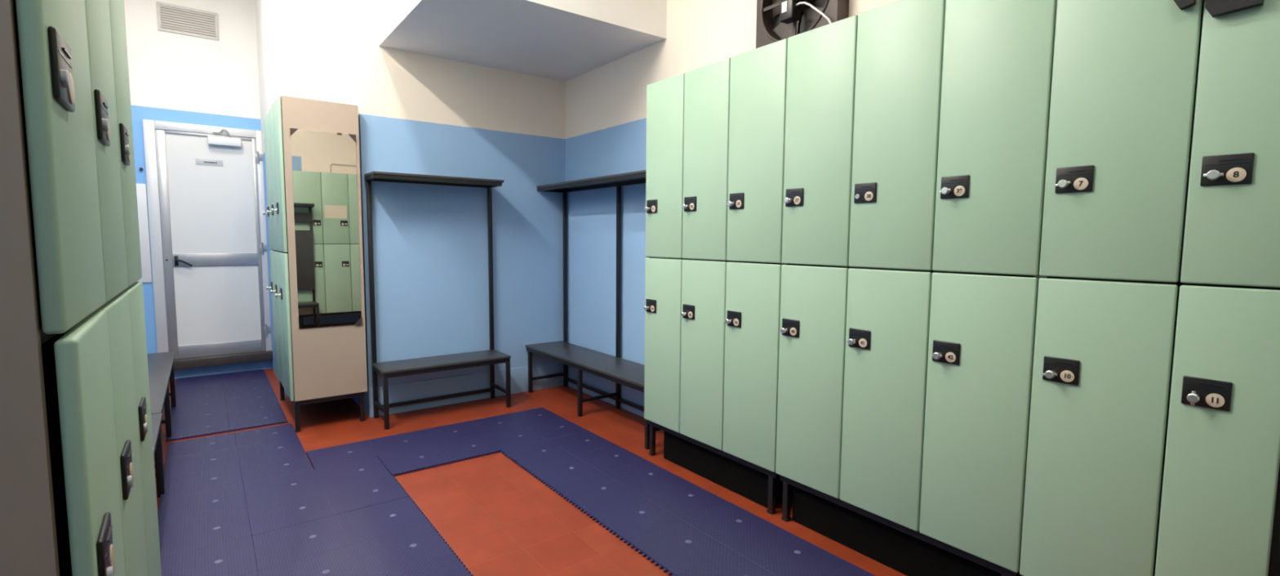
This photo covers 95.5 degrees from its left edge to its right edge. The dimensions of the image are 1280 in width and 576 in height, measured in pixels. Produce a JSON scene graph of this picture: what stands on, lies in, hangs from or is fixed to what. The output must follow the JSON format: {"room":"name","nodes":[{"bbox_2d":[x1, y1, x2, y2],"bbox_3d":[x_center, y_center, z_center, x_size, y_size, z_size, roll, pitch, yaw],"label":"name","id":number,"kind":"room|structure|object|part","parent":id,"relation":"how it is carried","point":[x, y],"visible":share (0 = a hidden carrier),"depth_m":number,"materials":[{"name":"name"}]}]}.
{"room":"locker room","nodes":[
{"label":"locker room","id":0,"kind":"room"},
{"bbox_2d":[124,0,272,378],"bbox_3d":[-3.565,-0.946,5.017,1.485,3.380,0.100,-3,6,-37],"label":"wall","id":1,"kind":"structure","parent":0,"point":[174,77],"depth_m":4.79,"materials":[{"name":"white paint"}]},
{"bbox_2d":[136,183,151,282],"bbox_3d":[-4.013,-0.437,4.656,0.120,0.790,0.012,-3,6,-37],"label":"wall panel","id":2,"kind":"object","parent":1,"relation":"attached to","point":[140,188],"visible":0.49,"depth_m":4.67,"materials":[{"name":"white plastic"}]},
{"bbox_2d":[155,1,218,40],"bbox_3d":[-3.687,-2.173,4.744,0.395,0.220,0.012,-3,6,-37],"label":"air vent","id":3,"kind":"object","parent":1,"relation":"in","point":[175,19],"visible":1,"depth_m":4.74,"materials":[{"name":"white metal"}]},
{"bbox_2d":[142,119,272,369],"bbox_3d":[-3.641,-0.351,4.946,0.805,2.015,0.190,-3,6,-37],"label":"door","id":4,"kind":"structure","parent":1,"relation":"in","point":[205,184],"depth_m":4.92,"materials":[{"name":"metal"}]},
{"bbox_3d":[-3.775,-0.221,4.805,0.119,0.091,0.055,-3,6,-37],"label":"handle","id":5,"kind":"part","parent":4,"relation":"part of","materials":[{"name":"black plastic"}]},
{"bbox_3d":[-3.625,-0.781,4.934,0.595,0.985,0.026,-3,6,-37],"label":"panel","id":6,"kind":"part","parent":4,"relation":"part of","materials":[{"name":"white laminate"}]},
{"bbox_3d":[-3.631,0.140,5.012,0.595,0.675,0.026,-3,6,-37],"label":"panel","id":7,"kind":"part","parent":4,"relation":"part of","materials":[{"name":"white laminate"}]},
{"bbox_3d":[-3.518,-1.300,4.894,0.129,0.076,0.031,-2,5,-26],"label":"closer arm","id":8,"kind":"part","parent":4,"relation":"part of","materials":[{"name":"metal"}]},
{"bbox_3d":[-3.648,0.616,5.028,0.795,0.075,0.190,-3,6,-37],"label":"sill","id":9,"kind":"part","parent":4,"relation":"part of","materials":[{"name":"metal"}]},
{"bbox_2d":[254,0,333,396],"bbox_3d":[-2.784,-0.923,4.814,0.482,3.380,1.165,-3,6,-37],"label":"wall","id":10,"kind":"structure","parent":0,"point":[294,42],"depth_m":4.28,"materials":[{"name":"white paint"}]},
{"bbox_2d":[329,0,366,413],"bbox_3d":[-2.045,-0.861,4.150,0.100,3.380,0.790,-3,6,-37],"label":"wall","id":11,"kind":"structure","parent":0,"point":[341,15],"depth_m":4.03,"materials":[{"name":"white paint"}]},
{"bbox_2d":[352,0,565,417],"bbox_3d":[-1.221,-0.860,4.213,1.493,3.380,0.100,-3,6,-37],"label":"wall","id":12,"kind":"structure","parent":0,"point":[419,113],"depth_m":4.12,"materials":[{"name":"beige paint"}]},
{"bbox_2d":[369,361,563,417],"bbox_3d":[-1.198,0.728,4.307,1.488,0.200,0.008,-3,6,-37],"label":"baseboard","id":13,"kind":"structure","parent":12,"relation":"attached to","point":[406,391],"depth_m":4.23,"materials":[{"name":"blue paint"}]},
{"bbox_2d":[377,0,666,81],"bbox_3d":[-0.756,-2.020,3.610,1.368,0.960,1.250,-3,6,-37],"label":"ceiling","id":14,"kind":"structure","parent":12,"relation":"attached to","point":[561,40],"depth_m":3.50,"materials":[{"name":"white paint"}]},
{"bbox_2d":[154,368,1022,575],"bbox_3d":[-0.884,1.014,2.750,3.078,0.100,7.215,-3,6,-37],"label":"floor","id":15,"kind":"structure","parent":0,"point":[498,517],"depth_m":2.70,"materials":[{"name":"ceramic"}]},
{"bbox_2d":[0,0,161,575],"bbox_3d":[-1.004,0.117,0.842,0.418,2.010,0.930,-3,6,-37],"label":"lockers","id":16,"kind":"object","parent":15,"relation":"on","point":[78,495],"visible":1,"depth_m":0.62,"materials":[{"name":"green laminate"}]},
{"bbox_3d":[-0.668,-0.417,0.658,0.018,0.907,0.306,-3,6,-37],"label":"door","id":17,"kind":"part","parent":16,"relation":"part of","materials":[{"name":"green laminate"}]},
{"bbox_3d":[-0.604,-0.226,0.608,0.008,0.070,0.086,-3,6,-37],"label":"lock plate","id":18,"kind":"part","parent":16,"relation":"part of","materials":[{"name":"black plastic"}]},
{"bbox_3d":[-0.671,0.486,0.737,0.018,0.893,0.306,-3,6,-38],"label":"door","id":19,"kind":"part","parent":16,"relation":"part of","materials":[{"name":"green laminate"}]},
{"bbox_3d":[-0.790,-0.248,0.855,0.008,0.070,0.086,-3,6,-37],"label":"lock plate","id":20,"kind":"part","parent":16,"relation":"part of","materials":[{"name":"black plastic"}]},
{"bbox_3d":[-0.603,0.302,0.657,0.008,0.070,0.086,-3,6,-38],"label":"lock plate","id":21,"kind":"part","parent":16,"relation":"part of","materials":[{"name":"black plastic"}]},
{"bbox_3d":[-0.854,-0.439,0.905,0.018,0.907,0.306,-3,6,-37],"label":"door","id":22,"kind":"part","parent":16,"relation":"part of","materials":[{"name":"green laminate"}]},
{"bbox_3d":[-0.861,0.463,0.982,0.018,0.893,0.306,-3,6,-37],"label":"door","id":23,"kind":"part","parent":16,"relation":"part of","materials":[{"name":"green metal"}]},
{"bbox_3d":[-0.976,-0.271,1.102,0.008,0.070,0.086,-3,6,-37],"label":"lock plate","id":24,"kind":"part","parent":16,"relation":"part of","materials":[{"name":"black plastic"}]},
{"bbox_3d":[-1.040,-0.462,1.151,0.018,0.907,0.306,-3,6,-37],"label":"door","id":25,"kind":"part","parent":16,"relation":"part of","materials":[{"name":"green laminate"}]},
{"bbox_3d":[-0.794,0.280,0.900,0.008,0.070,0.086,-3,6,-37],"label":"lock plate","id":26,"kind":"part","parent":16,"relation":"part of","materials":[{"name":"black plastic"}]},
{"bbox_3d":[-1.047,0.441,1.228,0.018,0.893,0.306,-3,6,-37],"label":"door","id":27,"kind":"part","parent":16,"relation":"part of","materials":[{"name":"green laminate"}]},
{"bbox_3d":[-0.980,0.257,1.147,0.008,0.070,0.086,-3,6,-37],"label":"lock plate","id":28,"kind":"part","parent":16,"relation":"part of","materials":[{"name":"black plastic"}]},
{"bbox_2d":[151,412,164,497],"bbox_3d":[-1.871,0.836,1.977,0.330,0.370,1.675,-3,6,-37],"label":"bench","id":29,"kind":"object","parent":15,"relation":"on","point":[156,417],"visible":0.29,"depth_m":2.66,"materials":[{"name":"black paint"}]},
{"bbox_3d":[-1.870,0.661,1.962,0.330,0.018,1.675,-3,6,-37],"label":"seat","id":30,"kind":"part","parent":29,"relation":"part of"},
{"bbox_3d":[-2.209,0.798,2.668,0.026,0.324,0.026,-3,6,-37],"label":"leg","id":31,"kind":"part","parent":29,"relation":"part of","materials":[{"name":"black paint"}]},
{"bbox_2d":[146,351,176,483],"bbox_3d":[-2.925,0.710,3.365,0.330,0.370,1.800,-3,6,-37],"label":"bench","id":32,"kind":"object","parent":15,"relation":"on","point":[160,365],"visible":0.29,"depth_m":3.43,"materials":[{"name":"black paint"}]},
{"bbox_3d":[-2.924,0.535,3.350,0.330,0.018,1.800,-3,6,-37],"label":"seat","id":33,"kind":"part","parent":32,"relation":"part of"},
{"bbox_3d":[-2.294,0.788,2.772,0.026,0.324,0.026,-3,6,-37],"label":"leg","id":34,"kind":"part","parent":32,"relation":"part of","materials":[{"name":"black paint"}]},
{"bbox_3d":[-2.792,0.728,3.433,0.026,0.324,0.026,-3,6,-37],"label":"leg","id":35,"kind":"part","parent":32,"relation":"part of","materials":[{"name":"black paint"}]},
{"bbox_3d":[-3.237,0.675,4.022,0.026,0.324,0.026,-3,6,-37],"label":"leg","id":36,"kind":"part","parent":32,"relation":"part of","materials":[{"name":"black paint"}]},
{"bbox_2d":[165,368,287,441],"bbox_3d":[-3.062,0.809,4.287,0.610,0.014,1.818,-3,6,-37],"label":"floor mat","id":37,"kind":"object","parent":15,"relation":"on","point":[221,402],"visible":0.92,"depth_m":4.07,"materials":[{"name":"blue plastic"}]},
{"bbox_2d":[262,95,367,431],"bbox_3d":[-2.228,-0.156,3.935,0.461,2.010,0.939,-3,6,-37],"label":"lockers","id":38,"kind":"object","parent":15,"relation":"on","point":[313,365],"visible":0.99,"depth_m":3.59,"materials":[{"name":"beige laminate"}]},
{"bbox_3d":[-2.563,-0.718,4.024,0.018,0.907,0.309,-3,6,-37],"label":"door","id":39,"kind":"part","parent":38,"relation":"part of","materials":[{"name":"green laminate"}]},
{"bbox_3d":[-2.375,-0.695,3.775,0.018,0.907,0.309,-3,6,-37],"label":"door","id":40,"kind":"part","parent":38,"relation":"part of","materials":[{"name":"green laminate"}]},
{"bbox_3d":[-2.569,0.185,4.101,0.018,0.893,0.309,-3,6,-37],"label":"door","id":41,"kind":"part","parent":38,"relation":"part of","materials":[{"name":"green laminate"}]},
{"bbox_3d":[-2.254,-0.494,3.608,0.008,0.070,0.086,-3,6,-37],"label":"lock plate","id":42,"kind":"part","parent":38,"relation":"part of","materials":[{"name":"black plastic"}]},
{"bbox_3d":[-2.187,-0.673,3.526,0.018,0.907,0.309,-3,6,-37],"label":"door","id":43,"kind":"part","parent":38,"relation":"part of","materials":[{"name":"green metal"}]},
{"bbox_3d":[-2.381,0.207,3.852,0.018,0.893,0.309,-3,6,-37],"label":"door","id":44,"kind":"part","parent":38,"relation":"part of","materials":[{"name":"green laminate"}]},
{"bbox_3d":[-2.258,0.034,3.653,0.008,0.070,0.086,-3,6,-37],"label":"lock plate","id":45,"kind":"part","parent":38,"relation":"part of","materials":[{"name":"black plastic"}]},
{"bbox_3d":[-2.623,0.737,4.257,0.029,0.170,0.029,-3,6,-37],"label":"leg","id":46,"kind":"part","parent":38,"relation":"part of","materials":[{"name":"black paint"}]},
{"bbox_3d":[-2.193,0.230,3.603,0.018,0.893,0.309,-3,6,-37],"label":"door","id":47,"kind":"part","parent":38,"relation":"part of","materials":[{"name":"green laminate"}]},
{"bbox_3d":[-2.107,0.799,3.574,0.029,0.170,0.029,-3,6,-37],"label":"leg","id":48,"kind":"part","parent":38,"relation":"part of","materials":[{"name":"black paint"}]},
{"bbox_2d":[289,128,362,328],"bbox_3d":[-1.913,-0.352,3.558,0.353,1.190,0.009,-3,6,-37],"label":"mirror","id":49,"kind":"object","parent":38,"relation":"attached to","point":[325,193],"visible":1,"depth_m":3.55,"materials":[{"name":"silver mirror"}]},
{"bbox_3d":[-2.218,0.660,4.016,0.391,0.030,0.915,-3,6,-37],"label":"frame","id":50,"kind":"part","parent":38,"relation":"part of","materials":[{"name":"black paint"}]},
{"bbox_3d":[-1.815,0.782,3.793,0.029,0.170,0.029,-3,6,-37],"label":"leg","id":51,"kind":"part","parent":38,"relation":"part of","materials":[{"name":"black paint"}]},
{"bbox_2d":[364,170,511,429],"bbox_3d":[-1.341,0.058,3.927,0.852,1.597,0.316,-3,6,-37],"label":"bench","id":52,"kind":"object","parent":15,"relation":"on","point":[491,357],"visible":1,"depth_m":3.86,"materials":[{"name":"black paint"}]},
{"bbox_3d":[-1.585,0.721,3.628,0.026,0.324,0.026,-3,6,-37],"label":"leg","id":53,"kind":"part","parent":52,"relation":"part of","materials":[{"name":"black paint"}]},
{"bbox_3d":[-1.365,-0.711,3.889,0.835,0.024,0.235,-3,6,-37],"label":"shelf frame","id":54,"kind":"part","parent":52,"relation":"part of","materials":[{"name":"black paint"}]},
{"bbox_2d":[364,170,504,182],"bbox_3d":[-1.358,-0.732,3.889,0.851,0.016,0.241,-3,6,-37],"label":"shelf","id":55,"kind":"object","parent":52,"relation":"attached to","point":[429,178],"depth_m":3.77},
{"bbox_3d":[-1.335,0.495,3.958,0.845,0.018,0.295,-3,6,-37],"label":"seat","id":56,"kind":"part","parent":52,"relation":"part of","materials":[{"name":"black wood"}]},
{"bbox_3d":[-1.335,0.518,3.960,0.841,0.028,0.283,-3,6,-37],"label":"seat frame","id":57,"kind":"part","parent":52,"relation":"part of","materials":[{"name":"black paint"}]},
{"bbox_3d":[-0.934,0.684,4.116,0.026,0.324,0.026,-3,6,-37],"label":"leg","id":58,"kind":"part","parent":52,"relation":"part of","materials":[{"name":"black paint"}]},
{"bbox_2d":[157,407,875,575],"bbox_3d":[-0.784,0.978,2.502,2.065,0.014,3.636,-3,6,-37],"label":"floor mat","id":59,"kind":"object","parent":15,"relation":"on","point":[251,502],"visible":0.99,"depth_m":2.55,"materials":[{"name":"blue plastic"}]},
{"bbox_2d":[525,169,660,448],"bbox_3d":[-0.281,0.063,3.961,0.346,1.597,1.564,-3,6,-37],"label":"bench","id":60,"kind":"object","parent":15,"relation":"on","point":[628,373],"visible":0.6,"depth_m":4.04,"materials":[{"name":"black paint"}]},
{"bbox_3d":[-0.853,0.651,4.511,0.026,0.324,0.026,-3,6,-37],"label":"leg","id":61,"kind":"part","parent":60,"relation":"part of","materials":[{"name":"black paint"}]},
{"bbox_3d":[-0.405,0.705,3.918,0.026,0.324,0.026,-3,6,-37],"label":"leg","id":62,"kind":"part","parent":60,"relation":"part of","materials":[{"name":"black paint"}]},
{"bbox_3d":[-0.294,0.499,3.993,0.325,0.018,1.560,-3,6,-37],"label":"seat","id":63,"kind":"part","parent":60,"relation":"part of","materials":[{"name":"black wood"}]},
{"bbox_3d":[-0.294,0.522,3.995,0.313,0.028,1.552,-3,6,-37],"label":"seat frame","id":64,"kind":"part","parent":60,"relation":"part of","materials":[{"name":"black paint"}]},
{"bbox_2d":[536,169,645,189],"bbox_3d":[-0.232,-0.727,3.924,0.241,0.016,1.561,-3,6,-37],"label":"shelf","id":65,"kind":"object","parent":60,"relation":"attached to","point":[638,173],"depth_m":3.92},
{"bbox_3d":[-0.234,-0.707,3.932,0.235,0.024,1.545,-3,6,-37],"label":"shelf frame","id":66,"kind":"part","parent":60,"relation":"part of","materials":[{"name":"black paint"}]},
{"bbox_3d":[0.045,0.759,3.321,0.026,0.324,0.026,-3,6,-37],"label":"leg","id":67,"kind":"part","parent":60,"relation":"part of","materials":[{"name":"black paint"}]},
{"bbox_2d":[643,38,787,514],"bbox_3d":[0.451,-0.049,2.904,0.433,2.010,0.930,-3,6,-37],"label":"lockers","id":68,"kind":"object","parent":15,"relation":"on","point":[716,131],"visible":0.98,"depth_m":2.72,"materials":[{"name":"green laminate"}]},
{"bbox_3d":[0.036,0.107,3.132,0.028,0.023,0.034,-3,-4,-37],"label":"lock knob","id":69,"kind":"part","parent":68,"relation":"part of","materials":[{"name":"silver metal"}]},
{"bbox_3d":[0.040,-0.421,3.087,0.028,0.023,0.034,-3,-6,-37],"label":"lock knob","id":70,"kind":"part","parent":68,"relation":"part of","materials":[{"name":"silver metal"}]},
{"bbox_3d":[0.059,0.096,3.126,0.008,0.070,0.086,-3,6,-37],"label":"lock plate","id":71,"kind":"part","parent":68,"relation":"part of","materials":[{"name":"black plastic"}]},
{"bbox_3d":[0.063,-0.432,3.081,0.008,0.070,0.086,-3,6,-37],"label":"lock plate","id":72,"kind":"part","parent":68,"relation":"part of","materials":[{"name":"black plastic"}]},
{"bbox_3d":[0.070,0.844,3.231,0.029,0.170,0.029,-3,6,-37],"label":"leg","id":73,"kind":"part","parent":68,"relation":"part of","materials":[{"name":"black paint"}]},
{"bbox_3d":[0.121,0.292,3.080,0.018,0.893,0.299,-3,6,-37],"label":"door","id":74,"kind":"part","parent":68,"relation":"part of","materials":[{"name":"green laminate"}]},
{"bbox_3d":[0.128,-0.611,3.003,0.018,0.907,0.299,-3,6,-37],"label":"door","id":75,"kind":"part","parent":68,"relation":"part of","materials":[{"name":"green laminate"}]},
{"bbox_3d":[0.218,0.129,2.891,0.028,0.023,0.034,-3,9,-37],"label":"lock knob","id":76,"kind":"part","parent":68,"relation":"part of","materials":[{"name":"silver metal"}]},
{"bbox_3d":[0.222,-0.399,2.846,0.028,0.023,0.034,-3,7,-37],"label":"lock knob","id":77,"kind":"part","parent":68,"relation":"part of","materials":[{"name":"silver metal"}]},
{"bbox_3d":[0.241,0.118,2.885,0.008,0.070,0.086,-3,6,-37],"label":"lock plate","id":78,"kind":"part","parent":68,"relation":"part of","materials":[{"name":"black plastic"}]},
{"bbox_3d":[0.245,-0.410,2.840,0.008,0.070,0.086,-3,6,-37],"label":"lock plate","id":79,"kind":"part","parent":68,"relation":"part of","materials":[{"name":"black plastic"}]},
{"bbox_3d":[0.305,0.314,2.836,0.018,0.893,0.305,-3,6,-37],"label":"door","id":80,"kind":"part","parent":68,"relation":"part of","materials":[{"name":"green laminate"}]},
{"bbox_3d":[0.311,-0.589,2.759,0.018,0.907,0.305,-3,6,-37],"label":"door","id":81,"kind":"part","parent":68,"relation":"part of","materials":[{"name":"green laminate"}]},
{"bbox_3d":[0.461,0.767,2.986,0.363,0.030,0.906,-3,6,-37],"label":"frame","id":82,"kind":"part","parent":68,"relation":"part of","materials":[{"name":"black paint"}]},
{"bbox_3d":[0.404,0.152,2.645,0.028,0.023,0.034,-3,-2,-37],"label":"lock knob","id":83,"kind":"part","parent":68,"relation":"part of","materials":[{"name":"silver metal"}]},
{"bbox_3d":[0.407,-0.376,2.600,0.028,0.023,0.034,-3,-4,-37],"label":"lock knob","id":84,"kind":"part","parent":68,"relation":"part of","materials":[{"name":"silver metal"}]},
{"bbox_3d":[0.426,0.140,2.639,0.008,0.070,0.086,-3,6,-37],"label":"lock plate","id":85,"kind":"part","parent":68,"relation":"part of","materials":[{"name":"black plastic"}]},
{"bbox_3d":[0.430,-0.388,2.594,0.008,0.070,0.086,-3,6,-37],"label":"lock plate","id":86,"kind":"part","parent":68,"relation":"part of","materials":[{"name":"black plastic"}]},
{"bbox_3d":[0.493,0.337,2.586,0.018,0.893,0.314,-3,6,-37],"label":"door","id":87,"kind":"part","parent":68,"relation":"part of","materials":[{"name":"green laminate"}]},
{"bbox_3d":[0.500,-0.566,2.509,0.018,0.907,0.314,-3,6,-37],"label":"door","id":88,"kind":"part","parent":68,"relation":"part of","materials":[{"name":"green laminate"}]},
{"bbox_3d":[0.580,0.905,2.555,0.029,0.170,0.029,-3,6,-37],"label":"leg","id":89,"kind":"part","parent":68,"relation":"part of","materials":[{"name":"black paint"}]},
{"bbox_2d":[775,0,1057,575],"bbox_3d":[1.011,0.019,2.163,0.433,2.010,0.933,-3,6,-37],"label":"lockers","id":90,"kind":"object","parent":15,"relation":"on","point":[916,144],"visible":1,"depth_m":1.96,"materials":[{"name":"green laminate"}]},
{"bbox_3d":[0.595,0.175,2.392,0.028,0.023,0.034,-3,-4,-37],"label":"lock knob","id":91,"kind":"part","parent":90,"relation":"part of","materials":[{"name":"silver metal"}]},
{"bbox_3d":[0.629,0.911,2.491,0.029,0.170,0.029,-3,6,-37],"label":"leg","id":92,"kind":"part","parent":90,"relation":"part of","materials":[{"name":"black paint"}]},
{"bbox_3d":[0.598,-0.353,2.347,0.028,0.023,0.034,-3,-6,-37],"label":"lock knob","id":93,"kind":"part","parent":90,"relation":"part of","materials":[{"name":"silver metal"}]},
{"bbox_3d":[0.618,0.163,2.385,0.008,0.070,0.086,-3,6,-37],"label":"lock plate","id":94,"kind":"part","parent":90,"relation":"part of","materials":[{"name":"black plastic"}]},
{"bbox_3d":[0.621,-0.365,2.341,0.008,0.070,0.086,-3,6,-37],"label":"lock plate","id":95,"kind":"part","parent":90,"relation":"part of","materials":[{"name":"black plastic"}]},
{"bbox_3d":[0.683,0.359,2.335,0.018,0.893,0.310,-3,6,-37],"label":"door","id":96,"kind":"part","parent":90,"relation":"part of","materials":[{"name":"green laminate"}]},
{"bbox_3d":[0.689,-0.543,2.258,0.018,0.907,0.310,-3,6,-37],"label":"door","id":97,"kind":"part","parent":90,"relation":"part of","materials":[{"name":"green laminate"}]},
{"bbox_3d":[0.783,0.197,2.142,0.028,0.023,0.034,-3,9,-37],"label":"lock knob","id":98,"kind":"part","parent":90,"relation":"part of","materials":[{"name":"silver metal"}]},
{"bbox_3d":[0.806,0.186,2.135,0.008,0.070,0.086,-3,6,-37],"label":"lock plate","id":99,"kind":"part","parent":90,"relation":"part of","materials":[{"name":"black plastic"}]},
{"bbox_3d":[0.810,-0.342,2.090,0.008,0.070,0.086,-3,6,-37],"label":"lock plate","id":100,"kind":"part","parent":90,"relation":"part of","materials":[{"name":"black plastic"}]},
{"bbox_3d":[0.871,0.382,2.086,0.018,0.893,0.308,-3,6,-37],"label":"door","id":101,"kind":"part","parent":90,"relation":"part of","materials":[{"name":"green laminate"}]},
{"bbox_3d":[0.877,-0.521,2.009,0.018,0.907,0.308,-3,6,-37],"label":"door","id":102,"kind":"part","parent":90,"relation":"part of","materials":[{"name":"green laminate"}]},
{"bbox_3d":[1.021,0.835,2.244,0.363,0.030,0.909,-3,6,-37],"label":"frame","id":103,"kind":"part","parent":90,"relation":"part of","materials":[{"name":"black paint"}]},
{"bbox_3d":[0.971,0.220,1.893,0.028,0.023,0.034,-3,-2,-37],"label":"lock knob","id":104,"kind":"part","parent":90,"relation":"part of","materials":[{"name":"silver metal"}]},
{"bbox_3d":[0.974,-0.308,1.848,0.028,0.023,0.034,-3,-4,-37],"label":"lock knob","id":105,"kind":"part","parent":90,"relation":"part of","materials":[{"name":"silver metal"}]},
{"bbox_3d":[0.993,0.209,1.887,0.008,0.070,0.086,-3,6,-37],"label":"lock plate","id":106,"kind":"part","parent":90,"relation":"part of","materials":[{"name":"black plastic"}]},
{"bbox_3d":[0.997,-0.319,1.842,0.008,0.070,0.086,-3,6,-37],"label":"lock plate","id":107,"kind":"part","parent":90,"relation":"part of","materials":[{"name":"black plastic"}]},
{"bbox_3d":[1.057,0.404,1.839,0.018,0.893,0.303,-3,6,-37],"label":"door","id":108,"kind":"part","parent":90,"relation":"part of","materials":[{"name":"green laminate"}]},
{"bbox_3d":[1.063,-0.498,1.762,0.018,0.907,0.303,-3,6,-37],"label":"door","id":109,"kind":"part","parent":90,"relation":"part of","materials":[{"name":"green laminate"}]},
{"bbox_2d":[1019,0,1279,575],"bbox_3d":[1.531,0.081,1.473,0.433,2.010,0.800,-3,6,-37],"label":"lockers","id":110,"kind":"object","parent":15,"relation":"on","point":[1153,443],"visible":1,"depth_m":1.47,"materials":[{"name":"green laminate"}]},
{"bbox_3d":[1.161,0.243,1.641,0.028,0.023,0.034,-3,-4,-37],"label":"lock knob","id":111,"kind":"part","parent":110,"relation":"part of","materials":[{"name":"silver metal"}]},
{"bbox_3d":[1.184,0.232,1.635,0.008,0.070,0.086,-3,6,-37],"label":"lock plate","id":112,"kind":"part","parent":110,"relation":"part of","materials":[{"name":"black plastic"}]},
{"bbox_3d":[1.165,-0.285,1.596,0.028,0.023,0.034,-3,-6,-37],"label":"lock knob","id":113,"kind":"part","parent":110,"relation":"part of","materials":[{"name":"silver metal"}]},
{"bbox_3d":[1.188,-0.296,1.590,0.008,0.070,0.086,-3,6,-37],"label":"lock plate","id":114,"kind":"part","parent":110,"relation":"part of","materials":[{"name":"black plastic"}]},
{"bbox_3d":[1.240,0.426,1.596,0.018,0.893,0.299,-3,6,-37],"label":"door","id":115,"kind":"part","parent":110,"relation":"part of","materials":[{"name":"green laminate"}]},
{"bbox_3d":[1.246,-0.476,1.519,0.018,0.907,0.299,-3,6,-37],"label":"door","id":116,"kind":"part","parent":110,"relation":"part of","materials":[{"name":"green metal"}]},
{"bbox_3d":[1.339,0.264,1.405,0.028,0.034,0.023,-3,6,-37],"label":"lock knob","id":117,"kind":"part","parent":110,"relation":"part of","materials":[{"name":"silver metal"}]},
{"bbox_3d":[1.362,0.253,1.398,0.008,0.070,0.086,-3,6,-37],"label":"lock plate","id":118,"kind":"part","parent":110,"relation":"part of","materials":[{"name":"black plastic"}]},
{"bbox_3d":[1.343,-0.264,1.359,0.028,0.023,0.034,-3,7,-37],"label":"lock knob","id":119,"kind":"part","parent":110,"relation":"part of","materials":[{"name":"silver metal"}]},
{"bbox_3d":[1.390,0.445,1.397,0.018,0.893,0.193,-3,6,-37],"label":"door","id":120,"kind":"part","parent":110,"relation":"part of","materials":[{"name":"green laminate"}]},
{"bbox_2d":[1173,0,1263,17],"bbox_3d":[1.455,-0.896,1.475,0.385,0.508,0.350,-3,6,-37],"label":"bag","id":121,"kind":"object","parent":110,"relation":"on","point":[1215,8],"visible":1,"depth_m":1.33,"materials":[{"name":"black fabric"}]},
{"bbox_3d":[1.366,-0.275,1.353,0.008,0.070,0.086,-3,6,-37],"label":"lock plate","id":122,"kind":"part","parent":110,"relation":"part of","materials":[{"name":"black plastic"}]},
{"bbox_3d":[1.397,-0.458,1.320,0.018,0.907,0.193,-3,6,-37],"label":"door","id":123,"kind":"part","parent":110,"relation":"part of","materials":[{"name":"green laminate"}]},
{"bbox_2d":[564,0,899,364],"bbox_3d":[0.936,-0.713,2.676,0.100,3.380,5.160,-3,6,-37],"label":"wall","id":124,"kind":"structure","parent":0,"point":[606,105],"depth_m":4.02,"materials":[{"name":"beige paint"}]},
{"bbox_2d":[567,364,644,417],"bbox_3d":[-0.134,0.751,4.125,0.008,0.200,1.561,-3,6,-37],"label":"baseboard","id":125,"kind":"structure","parent":124,"relation":"attached to","point":[633,395],"depth_m":4.25,"materials":[{"name":"blue paint"}]},
{"bbox_2d":[755,0,848,48],"bbox_3d":[0.727,-1.307,2.697,0.154,0.544,0.476,-3,6,-37],"label":"wall fan","id":126,"kind":"object","parent":124,"relation":"attached to","point":[777,20],"visible":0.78,"depth_m":2.70,"materials":[{"name":"brown metal"}]},
{"bbox_3d":[0.696,-1.407,2.813,0.025,0.153,0.149,-3,6,-37],"label":"blade","id":127,"kind":"part","parent":126,"relation":"part of","materials":[{"name":"grey metal"}]},
{"bbox_2d":[781,0,787,13],"bbox_3d":[0.662,-1.286,2.662,0.005,0.047,0.030,-3,6,-37],"label":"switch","id":128,"kind":"object","parent":126,"relation":"attached to","point":[784,3],"depth_m":2.66,"materials":[{"name":"white plastic"}]},
{"bbox_3d":[0.708,-1.250,2.808,0.025,0.157,0.149,-3,6,-37],"label":"blade","id":129,"kind":"part","parent":126,"relation":"part of","materials":[{"name":"brown metal"}]},
{"bbox_3d":[0.816,-1.238,2.665,0.025,0.157,0.150,-3,6,-37],"label":"blade","id":130,"kind":"part","parent":126,"relation":"part of","materials":[{"name":"brown metal"}]}
]}

